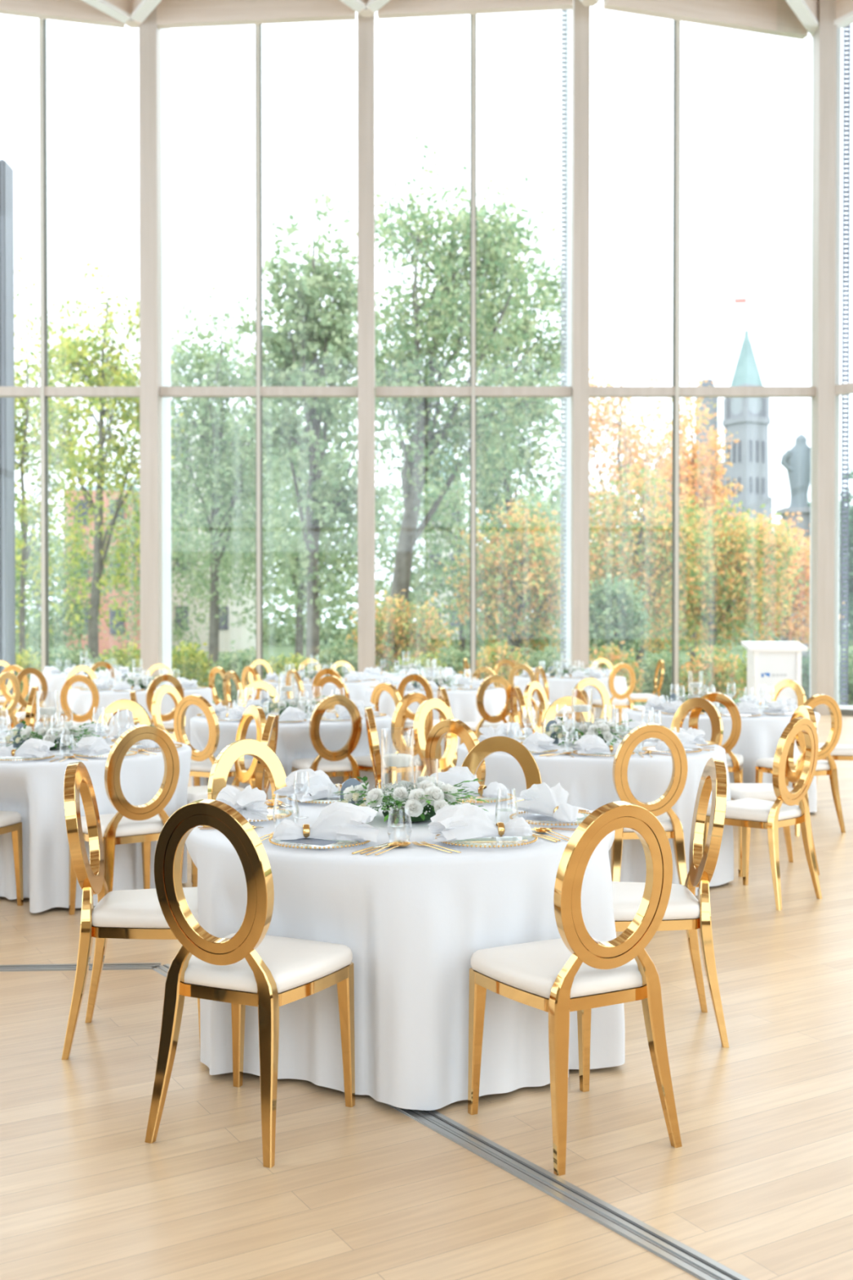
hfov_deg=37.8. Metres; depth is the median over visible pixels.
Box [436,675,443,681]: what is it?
flower
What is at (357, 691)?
tablecloth
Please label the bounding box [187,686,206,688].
charger plate
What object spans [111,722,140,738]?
napkin
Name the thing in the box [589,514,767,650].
tree
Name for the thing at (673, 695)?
table sign
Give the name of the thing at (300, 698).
flower
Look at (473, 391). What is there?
window
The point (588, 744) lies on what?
napkin
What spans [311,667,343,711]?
banquet chair
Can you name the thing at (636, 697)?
banquet chair
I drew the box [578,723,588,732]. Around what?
flower
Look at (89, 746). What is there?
napkin
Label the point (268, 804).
spoon
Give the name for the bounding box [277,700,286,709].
flower
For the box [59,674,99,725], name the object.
banquet chair
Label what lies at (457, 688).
charger plate
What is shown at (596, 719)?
candle
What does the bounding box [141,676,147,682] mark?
flower
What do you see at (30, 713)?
banquet chair
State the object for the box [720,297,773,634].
clock tower
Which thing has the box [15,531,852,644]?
woodland
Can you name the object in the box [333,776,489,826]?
centrepiece
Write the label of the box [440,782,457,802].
flower
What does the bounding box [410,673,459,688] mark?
centrepiece
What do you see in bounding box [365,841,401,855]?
spoon
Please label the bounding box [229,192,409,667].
tree
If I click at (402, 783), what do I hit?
flower
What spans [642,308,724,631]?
stone building
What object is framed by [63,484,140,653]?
building
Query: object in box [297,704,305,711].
flower
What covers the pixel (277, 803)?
spoon
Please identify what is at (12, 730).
flower
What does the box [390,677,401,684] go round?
napkin
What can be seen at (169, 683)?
napkin
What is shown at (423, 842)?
fork
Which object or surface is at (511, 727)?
napkin
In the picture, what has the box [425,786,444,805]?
flower
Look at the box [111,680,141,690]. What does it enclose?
napkin
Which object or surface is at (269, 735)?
banquet chair
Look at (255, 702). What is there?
napkin
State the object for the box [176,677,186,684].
napkin
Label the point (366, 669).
napkin
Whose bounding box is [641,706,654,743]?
wine glass
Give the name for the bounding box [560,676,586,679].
charger plate
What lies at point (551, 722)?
table sign
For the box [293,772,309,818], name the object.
wine glass
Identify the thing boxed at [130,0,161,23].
column
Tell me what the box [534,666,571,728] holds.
banquet chair
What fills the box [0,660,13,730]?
banquet chair
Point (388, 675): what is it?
tablecloth
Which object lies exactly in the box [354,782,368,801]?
flower
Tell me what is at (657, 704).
napkin
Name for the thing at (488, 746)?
banquet chair
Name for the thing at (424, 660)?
shrub
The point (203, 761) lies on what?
banquet chair
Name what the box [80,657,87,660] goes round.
candle
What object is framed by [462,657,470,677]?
banquet chair
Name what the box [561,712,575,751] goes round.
wine glass
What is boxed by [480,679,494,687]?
napkin
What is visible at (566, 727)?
flower
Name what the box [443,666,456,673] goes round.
napkin
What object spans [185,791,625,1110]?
tablecloth
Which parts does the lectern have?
panel, panel, panel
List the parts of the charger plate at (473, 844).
glass plate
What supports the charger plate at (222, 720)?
on the tablecloth at (294, 742)
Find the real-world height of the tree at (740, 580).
6.874 m
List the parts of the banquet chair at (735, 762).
leg, seat, seat frame, leg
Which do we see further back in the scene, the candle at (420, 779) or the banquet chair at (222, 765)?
the banquet chair at (222, 765)
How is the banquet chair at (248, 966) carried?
on the floor
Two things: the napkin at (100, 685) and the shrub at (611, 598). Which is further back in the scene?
the shrub at (611, 598)
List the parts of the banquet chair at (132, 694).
leg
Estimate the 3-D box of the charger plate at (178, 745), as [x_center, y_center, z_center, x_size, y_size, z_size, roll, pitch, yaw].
[-1.565,0.612,7.108,0.333,0.018,0.333,-1,1,-37]
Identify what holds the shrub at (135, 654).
on the ground
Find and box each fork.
[412,841,452,853]
[419,841,461,853]
[531,828,575,831]
[534,827,576,829]
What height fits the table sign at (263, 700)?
0.140 m
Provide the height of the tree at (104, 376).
14.226 m
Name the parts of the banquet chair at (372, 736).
leg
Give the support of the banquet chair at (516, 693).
on the floor
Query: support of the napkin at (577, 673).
on the charger plate at (561, 677)
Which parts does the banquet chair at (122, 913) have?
leg, leg, seat frame, seat, leg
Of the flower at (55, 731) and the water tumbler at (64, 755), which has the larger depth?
the flower at (55, 731)
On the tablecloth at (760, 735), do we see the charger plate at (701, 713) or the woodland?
the charger plate at (701, 713)
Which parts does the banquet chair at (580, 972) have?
leg, seat, seat frame, leg, leg, leg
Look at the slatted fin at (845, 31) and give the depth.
21.22 m
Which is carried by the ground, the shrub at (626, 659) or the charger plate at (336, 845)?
the shrub at (626, 659)
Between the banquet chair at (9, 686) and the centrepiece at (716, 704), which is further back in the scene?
the banquet chair at (9, 686)
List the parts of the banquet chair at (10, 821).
seat frame, seat, leg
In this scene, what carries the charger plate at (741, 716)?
on the tablecloth at (760, 735)
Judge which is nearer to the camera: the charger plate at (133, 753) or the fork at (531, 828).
the fork at (531, 828)
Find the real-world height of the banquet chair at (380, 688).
0.986 m
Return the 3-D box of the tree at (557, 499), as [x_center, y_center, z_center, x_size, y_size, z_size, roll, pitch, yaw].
[9.508,-4.943,83.958,9.164,14.778,7.767,0,1,0]
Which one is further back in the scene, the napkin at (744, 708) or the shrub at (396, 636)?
the shrub at (396, 636)
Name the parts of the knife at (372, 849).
handle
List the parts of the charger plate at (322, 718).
glass plate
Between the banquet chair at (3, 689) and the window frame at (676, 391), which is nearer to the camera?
the banquet chair at (3, 689)
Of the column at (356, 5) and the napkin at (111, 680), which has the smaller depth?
the napkin at (111, 680)
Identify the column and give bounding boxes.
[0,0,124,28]
[81,0,130,23]
[124,0,141,27]
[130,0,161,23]
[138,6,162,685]
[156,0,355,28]
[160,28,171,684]
[340,0,366,13]
[357,13,375,672]
[358,0,374,17]
[365,0,390,13]
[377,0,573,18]
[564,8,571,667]
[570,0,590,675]
[581,0,598,6]
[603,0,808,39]
[786,0,818,35]
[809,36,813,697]
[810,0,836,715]
[834,0,852,28]
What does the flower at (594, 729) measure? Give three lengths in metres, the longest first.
0.074 x 0.074 x 0.040 m
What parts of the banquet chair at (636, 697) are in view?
seat frame, seat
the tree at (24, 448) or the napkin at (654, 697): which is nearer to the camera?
the napkin at (654, 697)
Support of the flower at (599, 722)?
on the centrepiece at (606, 731)
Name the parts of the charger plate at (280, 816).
glass plate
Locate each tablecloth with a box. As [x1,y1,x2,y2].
[0,737,191,913]
[28,671,141,728]
[64,686,213,743]
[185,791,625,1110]
[189,710,400,799]
[253,678,379,710]
[364,684,508,756]
[366,672,464,685]
[456,734,733,895]
[507,675,629,733]
[624,706,820,812]
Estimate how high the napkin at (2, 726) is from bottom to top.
0.104 m
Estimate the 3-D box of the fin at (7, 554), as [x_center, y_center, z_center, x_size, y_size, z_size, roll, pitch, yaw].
[-8.201,-3.969,23.919,0.380,10.302,0.570,0,1,0]
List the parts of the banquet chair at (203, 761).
leg, seat frame, seat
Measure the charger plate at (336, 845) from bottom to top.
0.018 m
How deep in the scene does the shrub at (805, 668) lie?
25.75 m
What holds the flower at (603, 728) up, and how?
on the centrepiece at (606, 731)
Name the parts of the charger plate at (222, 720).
glass plate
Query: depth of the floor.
3.55 m
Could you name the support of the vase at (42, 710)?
on the centrepiece at (43, 733)
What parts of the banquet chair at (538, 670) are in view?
leg, seat, seat frame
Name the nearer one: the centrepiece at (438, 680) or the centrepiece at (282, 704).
the centrepiece at (282, 704)
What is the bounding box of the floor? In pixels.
[0,715,852,1279]
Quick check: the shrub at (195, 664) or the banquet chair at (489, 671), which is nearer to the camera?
the banquet chair at (489, 671)
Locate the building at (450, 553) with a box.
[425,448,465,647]
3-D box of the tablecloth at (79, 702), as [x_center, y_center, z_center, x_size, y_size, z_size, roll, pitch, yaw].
[-3.172,0.916,13.809,1.632,0.748,1.638,0,1,-10]
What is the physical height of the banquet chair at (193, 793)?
0.986 m
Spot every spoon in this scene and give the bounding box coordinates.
[59,755,75,761]
[137,749,156,754]
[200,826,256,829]
[264,802,276,806]
[265,800,281,805]
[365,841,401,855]
[374,841,410,855]
[533,828,568,840]
[537,827,570,838]
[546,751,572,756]
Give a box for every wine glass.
[49,715,64,755]
[92,707,105,726]
[100,712,114,733]
[115,709,129,729]
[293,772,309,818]
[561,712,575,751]
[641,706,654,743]
[648,710,662,748]
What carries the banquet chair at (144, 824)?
on the floor
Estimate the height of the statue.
11.347 m
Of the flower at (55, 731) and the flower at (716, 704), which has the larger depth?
the flower at (716, 704)
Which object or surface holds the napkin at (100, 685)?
on the charger plate at (85, 688)
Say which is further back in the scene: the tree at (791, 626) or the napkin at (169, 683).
the tree at (791, 626)
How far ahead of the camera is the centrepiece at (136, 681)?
13.70 m
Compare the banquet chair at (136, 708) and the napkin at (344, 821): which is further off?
the banquet chair at (136, 708)
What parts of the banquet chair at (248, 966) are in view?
leg, leg, leg, seat frame, seat, leg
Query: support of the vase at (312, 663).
on the centrepiece at (313, 673)
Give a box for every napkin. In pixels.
[0,723,13,740]
[0,737,55,758]
[42,666,53,672]
[44,666,62,674]
[62,667,84,674]
[69,736,112,756]
[71,721,110,737]
[84,678,98,688]
[87,680,110,689]
[97,666,119,673]
[101,677,115,685]
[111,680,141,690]
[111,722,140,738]
[117,666,129,672]
[137,730,177,747]
[159,680,187,688]
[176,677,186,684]
[182,679,197,688]
[201,702,226,715]
[215,784,269,820]
[219,706,246,719]
[235,698,261,708]
[263,671,277,679]
[266,706,305,720]
[272,801,379,842]
[273,768,356,802]
[275,674,295,681]
[302,675,324,681]
[325,705,364,719]
[334,699,365,710]
[342,673,362,681]
[343,671,360,678]
[356,701,379,715]
[357,671,371,679]
[362,666,373,673]
[368,667,386,674]
[377,678,392,684]
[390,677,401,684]
[391,680,415,688]
[399,667,420,675]
[420,680,448,689]
[424,667,444,675]
[427,802,533,841]
[430,765,507,798]
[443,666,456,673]
[455,676,471,684]
[463,679,488,688]
[477,725,506,740]
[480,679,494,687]
[497,721,533,737]
[510,782,578,822]
[514,731,559,752]
[519,670,528,675]
[528,670,550,676]
[556,718,578,734]
[563,670,586,677]
[572,734,621,753]
[582,666,594,674]
[588,670,608,677]
[603,668,616,675]
[619,720,646,735]
[641,697,665,710]
[642,694,669,706]
[654,730,703,751]
[660,700,690,713]
[679,727,707,744]
[721,702,761,715]
[736,693,770,706]
[762,701,795,714]
[777,697,798,710]
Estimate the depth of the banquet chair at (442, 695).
9.63 m
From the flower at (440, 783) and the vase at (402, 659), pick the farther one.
the vase at (402, 659)
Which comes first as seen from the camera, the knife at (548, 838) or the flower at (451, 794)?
the knife at (548, 838)
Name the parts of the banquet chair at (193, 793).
leg, seat, leg, leg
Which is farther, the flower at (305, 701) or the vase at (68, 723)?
the flower at (305, 701)
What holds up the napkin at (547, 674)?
on the charger plate
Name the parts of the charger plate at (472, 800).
glass plate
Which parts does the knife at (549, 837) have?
handle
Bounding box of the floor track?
[0,962,750,1279]
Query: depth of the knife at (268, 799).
4.90 m
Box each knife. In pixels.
[267,799,288,807]
[271,799,293,806]
[351,842,389,853]
[360,844,387,853]
[532,831,560,840]
[534,834,557,842]
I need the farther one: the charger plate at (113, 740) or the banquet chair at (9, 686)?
the banquet chair at (9, 686)
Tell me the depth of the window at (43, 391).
20.37 m
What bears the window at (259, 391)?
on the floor
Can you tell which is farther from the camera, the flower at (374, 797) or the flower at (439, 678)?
the flower at (439, 678)
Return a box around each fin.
[0,158,15,696]
[560,9,566,667]
[840,24,850,705]
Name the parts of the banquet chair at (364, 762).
seat, seat frame, leg, leg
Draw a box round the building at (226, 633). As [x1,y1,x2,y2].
[170,424,256,651]
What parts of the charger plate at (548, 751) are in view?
glass plate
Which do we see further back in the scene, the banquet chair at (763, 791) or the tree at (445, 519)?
the tree at (445, 519)
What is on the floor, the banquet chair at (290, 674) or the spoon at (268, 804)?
the banquet chair at (290, 674)
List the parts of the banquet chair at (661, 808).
leg, seat, seat frame, leg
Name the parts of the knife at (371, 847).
handle, blade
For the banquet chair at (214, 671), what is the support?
on the floor
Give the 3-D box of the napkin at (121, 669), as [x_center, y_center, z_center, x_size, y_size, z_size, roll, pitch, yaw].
[-4.416,0.428,18.078,0.201,0.097,0.300,0,1,-12]
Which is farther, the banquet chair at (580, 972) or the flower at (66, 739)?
the flower at (66, 739)
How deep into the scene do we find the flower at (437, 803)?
4.35 m
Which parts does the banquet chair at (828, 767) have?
leg, seat, seat frame, leg, leg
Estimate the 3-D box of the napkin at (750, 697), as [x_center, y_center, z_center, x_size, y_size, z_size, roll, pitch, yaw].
[2.816,0.514,10.625,0.291,0.104,0.206,1,1,42]
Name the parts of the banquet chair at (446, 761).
leg, leg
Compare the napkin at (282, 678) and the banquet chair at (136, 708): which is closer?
the banquet chair at (136, 708)
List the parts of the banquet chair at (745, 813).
leg, leg, seat, seat frame, leg, leg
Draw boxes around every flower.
[9,726,18,737]
[19,725,31,737]
[20,727,31,739]
[37,726,47,735]
[42,733,54,742]
[45,727,58,738]
[55,722,67,729]
[57,726,71,737]
[61,733,71,744]
[69,724,80,736]
[133,680,139,685]
[135,677,142,683]
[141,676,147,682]
[142,680,148,685]
[262,701,268,706]
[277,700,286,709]
[288,700,296,706]
[297,697,306,700]
[297,700,306,708]
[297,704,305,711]
[303,698,312,707]
[308,671,313,675]
[309,704,315,711]
[310,697,315,706]
[342,785,356,802]
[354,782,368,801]
[365,787,383,807]
[392,786,408,801]
[395,780,413,794]
[404,798,423,817]
[408,787,428,807]
[417,779,435,797]
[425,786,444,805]
[433,799,448,813]
[435,779,445,786]
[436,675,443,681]
[438,680,444,685]
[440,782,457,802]
[442,675,448,681]
[455,786,462,799]
[549,722,557,733]
[556,721,565,733]
[562,724,573,735]
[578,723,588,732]
[585,730,596,735]
[587,724,599,735]
[594,720,604,726]
[598,723,610,734]
[603,731,613,741]
[608,722,618,733]
[679,696,685,702]
[711,702,719,706]
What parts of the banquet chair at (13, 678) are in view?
seat, leg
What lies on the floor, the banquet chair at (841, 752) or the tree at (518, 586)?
the banquet chair at (841, 752)
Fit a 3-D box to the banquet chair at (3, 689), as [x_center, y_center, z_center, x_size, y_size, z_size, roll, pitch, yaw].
[-5.008,0.791,15.411,0.442,0.986,0.516,0,1,8]
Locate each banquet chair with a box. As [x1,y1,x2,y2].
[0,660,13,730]
[0,664,46,717]
[0,671,20,728]
[0,810,22,906]
[14,667,59,727]
[24,685,38,735]
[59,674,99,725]
[60,665,97,721]
[61,761,199,1059]
[68,724,179,915]
[87,661,115,686]
[97,698,151,733]
[129,690,199,786]
[144,799,355,1168]
[145,663,173,675]
[145,674,184,732]
[151,684,191,744]
[173,694,252,777]
[180,714,278,887]
[186,705,266,882]
[207,738,287,799]
[208,666,235,710]
[222,671,243,709]
[238,680,279,709]
[241,665,271,710]
[247,659,272,698]
[285,669,304,698]
[291,694,361,782]
[297,658,321,671]
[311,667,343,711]
[312,675,349,706]
[330,660,354,673]
[351,692,433,784]
[364,706,417,791]
[370,682,441,781]
[397,673,448,768]
[413,697,457,776]
[425,718,485,785]
[437,687,458,772]
[460,675,511,744]
[461,736,542,789]
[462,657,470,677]
[467,800,682,1176]
[471,666,520,725]
[493,659,519,695]
[508,663,550,728]
[510,685,528,731]
[523,681,549,733]
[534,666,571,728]
[542,696,594,733]
[572,677,619,734]
[572,688,595,723]
[589,657,613,675]
[591,723,688,885]
[592,662,635,724]
[612,758,728,1048]
[629,659,664,704]
[670,697,723,746]
[688,692,743,782]
[702,716,822,910]
[729,705,820,876]
[755,693,845,835]
[768,679,806,706]
[816,742,852,784]
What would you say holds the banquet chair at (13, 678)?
on the floor
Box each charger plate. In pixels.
[0,740,13,743]
[0,755,54,761]
[73,750,137,758]
[79,688,111,691]
[111,738,140,743]
[113,688,144,692]
[128,743,182,750]
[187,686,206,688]
[217,716,254,721]
[247,807,292,822]
[268,835,370,849]
[278,719,306,723]
[286,795,365,804]
[320,716,362,721]
[326,709,337,713]
[360,679,375,681]
[364,712,386,717]
[435,834,537,848]
[452,793,514,803]
[457,688,488,690]
[509,811,591,826]
[511,737,525,740]
[529,749,558,753]
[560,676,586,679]
[573,750,635,756]
[618,735,659,740]
[631,707,661,711]
[640,746,702,753]
[657,740,715,746]
[661,711,704,715]
[720,712,760,717]
[762,711,795,715]
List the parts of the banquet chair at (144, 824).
leg, leg, seat frame, seat, leg, leg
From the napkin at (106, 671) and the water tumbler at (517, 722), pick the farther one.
the napkin at (106, 671)
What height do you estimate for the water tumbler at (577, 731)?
0.119 m
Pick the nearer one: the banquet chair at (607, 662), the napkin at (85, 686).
the napkin at (85, 686)
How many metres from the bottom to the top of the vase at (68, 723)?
0.166 m
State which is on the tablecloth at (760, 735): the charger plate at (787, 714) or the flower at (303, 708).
the charger plate at (787, 714)
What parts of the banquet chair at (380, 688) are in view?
leg, leg, seat, leg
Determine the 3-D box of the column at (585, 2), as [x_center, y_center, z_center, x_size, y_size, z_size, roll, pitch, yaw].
[2.550,-10.705,19.414,0.260,1.520,0.225,0,1,0]
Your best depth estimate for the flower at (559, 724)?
7.40 m
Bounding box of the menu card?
[280,838,338,845]
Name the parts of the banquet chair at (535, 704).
leg, seat, leg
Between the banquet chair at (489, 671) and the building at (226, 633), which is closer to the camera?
the banquet chair at (489, 671)
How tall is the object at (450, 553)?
16.620 m
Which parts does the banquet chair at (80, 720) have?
seat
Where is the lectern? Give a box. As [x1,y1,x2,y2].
[741,640,808,706]
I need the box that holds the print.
[772,674,786,676]
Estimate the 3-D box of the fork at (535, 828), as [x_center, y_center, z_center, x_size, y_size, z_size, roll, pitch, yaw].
[0.471,0.650,4.287,0.200,0.008,0.019,0,1,0]
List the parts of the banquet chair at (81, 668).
leg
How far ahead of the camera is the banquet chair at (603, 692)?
11.42 m
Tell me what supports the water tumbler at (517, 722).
on the tablecloth at (588, 780)
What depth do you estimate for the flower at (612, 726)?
7.21 m
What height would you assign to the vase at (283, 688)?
0.276 m
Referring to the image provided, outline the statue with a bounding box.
[775,433,810,658]
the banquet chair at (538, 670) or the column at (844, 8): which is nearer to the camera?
the banquet chair at (538, 670)
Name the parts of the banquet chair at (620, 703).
seat, seat frame, leg, leg, leg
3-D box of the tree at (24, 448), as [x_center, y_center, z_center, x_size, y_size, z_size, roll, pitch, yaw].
[-11.375,-4.854,35.846,4.636,12.501,4.671,0,1,9]
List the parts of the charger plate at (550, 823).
glass plate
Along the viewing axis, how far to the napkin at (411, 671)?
17.21 m
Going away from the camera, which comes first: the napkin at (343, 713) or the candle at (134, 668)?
the napkin at (343, 713)
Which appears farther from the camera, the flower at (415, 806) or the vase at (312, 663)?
the vase at (312, 663)
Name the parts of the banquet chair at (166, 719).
seat, seat frame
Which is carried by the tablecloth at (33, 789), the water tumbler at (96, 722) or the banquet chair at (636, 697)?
the water tumbler at (96, 722)
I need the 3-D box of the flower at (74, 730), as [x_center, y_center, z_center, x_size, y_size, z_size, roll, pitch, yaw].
[-1.980,0.508,7.032,0.040,0.072,0.073,-36,-17,26]
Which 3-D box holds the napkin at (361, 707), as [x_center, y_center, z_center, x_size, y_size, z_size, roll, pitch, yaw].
[-0.464,0.526,9.623,0.206,0.104,0.291,0,1,-3]
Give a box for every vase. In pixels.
[35,690,57,734]
[57,710,73,738]
[79,650,88,664]
[131,658,142,683]
[278,673,293,710]
[294,688,304,706]
[310,662,319,665]
[381,728,413,805]
[401,651,409,669]
[415,758,438,783]
[426,666,435,671]
[560,653,569,662]
[571,688,592,736]
[594,707,607,724]
[688,671,703,696]
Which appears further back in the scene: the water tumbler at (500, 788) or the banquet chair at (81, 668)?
the banquet chair at (81, 668)
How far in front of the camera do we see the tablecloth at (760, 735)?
9.47 m
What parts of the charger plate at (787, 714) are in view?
glass plate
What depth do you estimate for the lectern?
18.43 m
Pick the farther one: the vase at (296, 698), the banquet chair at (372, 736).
the vase at (296, 698)
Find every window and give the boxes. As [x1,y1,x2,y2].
[0,18,139,710]
[159,24,357,679]
[375,13,571,679]
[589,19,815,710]
[834,27,852,715]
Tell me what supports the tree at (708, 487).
on the ground
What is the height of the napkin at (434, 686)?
0.097 m
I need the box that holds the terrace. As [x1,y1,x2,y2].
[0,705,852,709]
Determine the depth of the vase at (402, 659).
17.81 m
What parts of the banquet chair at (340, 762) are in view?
leg, seat, seat frame, leg, leg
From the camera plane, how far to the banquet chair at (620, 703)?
15.93 m
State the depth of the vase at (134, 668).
13.81 m
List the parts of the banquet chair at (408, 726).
leg, seat frame, leg, seat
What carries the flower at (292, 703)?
on the centrepiece at (282, 704)
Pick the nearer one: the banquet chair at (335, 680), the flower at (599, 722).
the flower at (599, 722)
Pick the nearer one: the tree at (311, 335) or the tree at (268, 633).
the tree at (311, 335)
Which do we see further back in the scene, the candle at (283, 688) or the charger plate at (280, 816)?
the candle at (283, 688)
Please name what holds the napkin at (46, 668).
on the tablecloth at (55, 682)
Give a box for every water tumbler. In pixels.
[58,734,75,756]
[94,721,108,741]
[272,791,299,829]
[386,806,412,842]
[494,787,518,825]
[506,722,519,739]
[564,731,578,753]
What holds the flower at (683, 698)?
on the centrepiece at (716, 704)
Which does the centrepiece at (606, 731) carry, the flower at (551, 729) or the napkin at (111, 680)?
the flower at (551, 729)
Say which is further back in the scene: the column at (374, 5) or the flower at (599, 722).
the column at (374, 5)
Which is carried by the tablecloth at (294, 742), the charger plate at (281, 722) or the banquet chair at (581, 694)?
the charger plate at (281, 722)
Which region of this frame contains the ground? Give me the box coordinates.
[15,627,852,705]
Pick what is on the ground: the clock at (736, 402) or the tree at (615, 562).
the tree at (615, 562)
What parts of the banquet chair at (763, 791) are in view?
leg, seat, leg, leg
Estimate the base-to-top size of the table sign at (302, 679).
0.140 m
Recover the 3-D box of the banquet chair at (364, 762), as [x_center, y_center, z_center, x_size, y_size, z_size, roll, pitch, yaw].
[-0.237,0.867,9.163,0.442,0.986,0.516,-1,1,-42]
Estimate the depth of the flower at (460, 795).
4.57 m
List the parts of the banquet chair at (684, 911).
seat, seat frame, leg, leg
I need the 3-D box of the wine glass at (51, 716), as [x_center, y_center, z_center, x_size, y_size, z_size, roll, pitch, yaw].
[-2.000,0.518,6.742,0.077,0.216,0.077,0,1,0]
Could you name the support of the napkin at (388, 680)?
on the charger plate
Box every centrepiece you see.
[2,720,100,749]
[71,662,100,673]
[115,674,164,688]
[257,695,325,716]
[299,668,339,679]
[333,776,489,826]
[391,662,424,674]
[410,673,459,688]
[543,717,633,745]
[547,664,589,676]
[673,691,731,711]
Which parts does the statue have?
arm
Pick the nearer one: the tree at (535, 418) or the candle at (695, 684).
the candle at (695, 684)
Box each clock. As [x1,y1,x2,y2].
[730,397,742,414]
[748,397,762,413]
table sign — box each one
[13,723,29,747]
[259,697,271,715]
[297,669,305,680]
[340,777,363,805]
[412,681,420,688]
[545,720,559,743]
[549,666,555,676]
[669,693,677,702]
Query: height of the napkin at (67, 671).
0.097 m
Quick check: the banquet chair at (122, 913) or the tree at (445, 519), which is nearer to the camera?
the banquet chair at (122, 913)
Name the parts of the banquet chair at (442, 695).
leg, leg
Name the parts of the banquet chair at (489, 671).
leg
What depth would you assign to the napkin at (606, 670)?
17.03 m
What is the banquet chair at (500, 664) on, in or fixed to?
on the floor
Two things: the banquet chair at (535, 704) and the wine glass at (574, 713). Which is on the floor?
the banquet chair at (535, 704)
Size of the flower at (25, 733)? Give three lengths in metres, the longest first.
0.073 x 0.073 x 0.040 m
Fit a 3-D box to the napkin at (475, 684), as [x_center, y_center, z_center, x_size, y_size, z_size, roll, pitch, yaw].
[0.518,0.479,13.511,0.206,0.104,0.291,1,1,42]
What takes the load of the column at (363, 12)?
attached to the ceiling
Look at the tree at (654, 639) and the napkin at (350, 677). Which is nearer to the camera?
the napkin at (350, 677)
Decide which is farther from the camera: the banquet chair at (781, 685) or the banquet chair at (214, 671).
the banquet chair at (214, 671)
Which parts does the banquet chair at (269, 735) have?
leg, leg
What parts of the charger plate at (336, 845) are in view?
glass plate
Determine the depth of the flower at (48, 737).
6.95 m
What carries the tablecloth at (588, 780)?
on the floor
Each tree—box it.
[13,255,114,662]
[14,500,117,665]
[25,261,183,659]
[82,461,246,651]
[106,273,337,670]
[173,397,403,661]
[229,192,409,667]
[244,427,339,646]
[320,134,564,671]
[339,464,563,657]
[430,209,564,652]
[433,493,595,672]
[518,457,634,652]
[551,346,688,662]
[552,457,735,669]
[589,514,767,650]
[642,483,808,671]
[649,374,743,662]
[733,511,844,648]
[775,493,852,646]
[839,466,852,655]
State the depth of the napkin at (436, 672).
17.35 m
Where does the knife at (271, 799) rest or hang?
on the tablecloth at (412, 918)
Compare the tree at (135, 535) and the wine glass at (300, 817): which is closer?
the wine glass at (300, 817)
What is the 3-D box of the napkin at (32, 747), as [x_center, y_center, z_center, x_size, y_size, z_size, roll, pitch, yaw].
[-2.091,0.566,6.576,0.301,0.097,0.223,0,1,19]
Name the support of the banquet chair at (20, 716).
on the floor
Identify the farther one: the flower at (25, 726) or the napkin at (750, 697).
the napkin at (750, 697)
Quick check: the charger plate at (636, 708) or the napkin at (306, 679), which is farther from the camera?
the napkin at (306, 679)
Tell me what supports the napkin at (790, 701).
on the charger plate
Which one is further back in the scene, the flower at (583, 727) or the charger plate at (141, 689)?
the charger plate at (141, 689)
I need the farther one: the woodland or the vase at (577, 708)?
the woodland
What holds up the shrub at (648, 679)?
on the ground
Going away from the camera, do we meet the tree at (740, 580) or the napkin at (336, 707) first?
the napkin at (336, 707)
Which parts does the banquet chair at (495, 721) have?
leg, seat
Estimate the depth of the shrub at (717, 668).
25.78 m
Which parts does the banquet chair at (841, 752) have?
seat, seat frame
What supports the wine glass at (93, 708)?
on the tablecloth at (33, 789)
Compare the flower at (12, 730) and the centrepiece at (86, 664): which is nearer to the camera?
the flower at (12, 730)
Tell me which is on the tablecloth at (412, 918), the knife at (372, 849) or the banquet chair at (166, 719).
the knife at (372, 849)
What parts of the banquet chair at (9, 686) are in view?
seat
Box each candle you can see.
[37,706,57,715]
[58,721,71,727]
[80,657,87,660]
[132,667,142,671]
[279,685,293,691]
[382,753,412,766]
[417,776,435,783]
[560,659,568,662]
[573,704,591,711]
[594,717,606,723]
[688,681,702,687]
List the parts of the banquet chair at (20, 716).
leg, seat frame, seat, leg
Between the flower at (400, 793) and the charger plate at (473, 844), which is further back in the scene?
the flower at (400, 793)
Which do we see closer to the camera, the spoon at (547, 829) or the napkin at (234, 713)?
the spoon at (547, 829)
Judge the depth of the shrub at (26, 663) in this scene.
25.88 m
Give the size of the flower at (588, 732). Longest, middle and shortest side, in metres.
0.067 x 0.067 x 0.037 m
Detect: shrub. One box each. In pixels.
[15,647,40,702]
[39,641,106,672]
[97,641,140,673]
[171,640,217,687]
[208,646,273,705]
[262,652,320,679]
[311,635,357,677]
[342,589,461,672]
[386,648,447,673]
[428,645,482,676]
[457,635,536,685]
[520,645,564,673]
[589,573,653,675]
[589,640,648,705]
[629,650,691,705]
[679,641,746,705]
[734,650,746,695]
[801,648,845,702]
[839,648,852,705]
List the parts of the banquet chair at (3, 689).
leg, seat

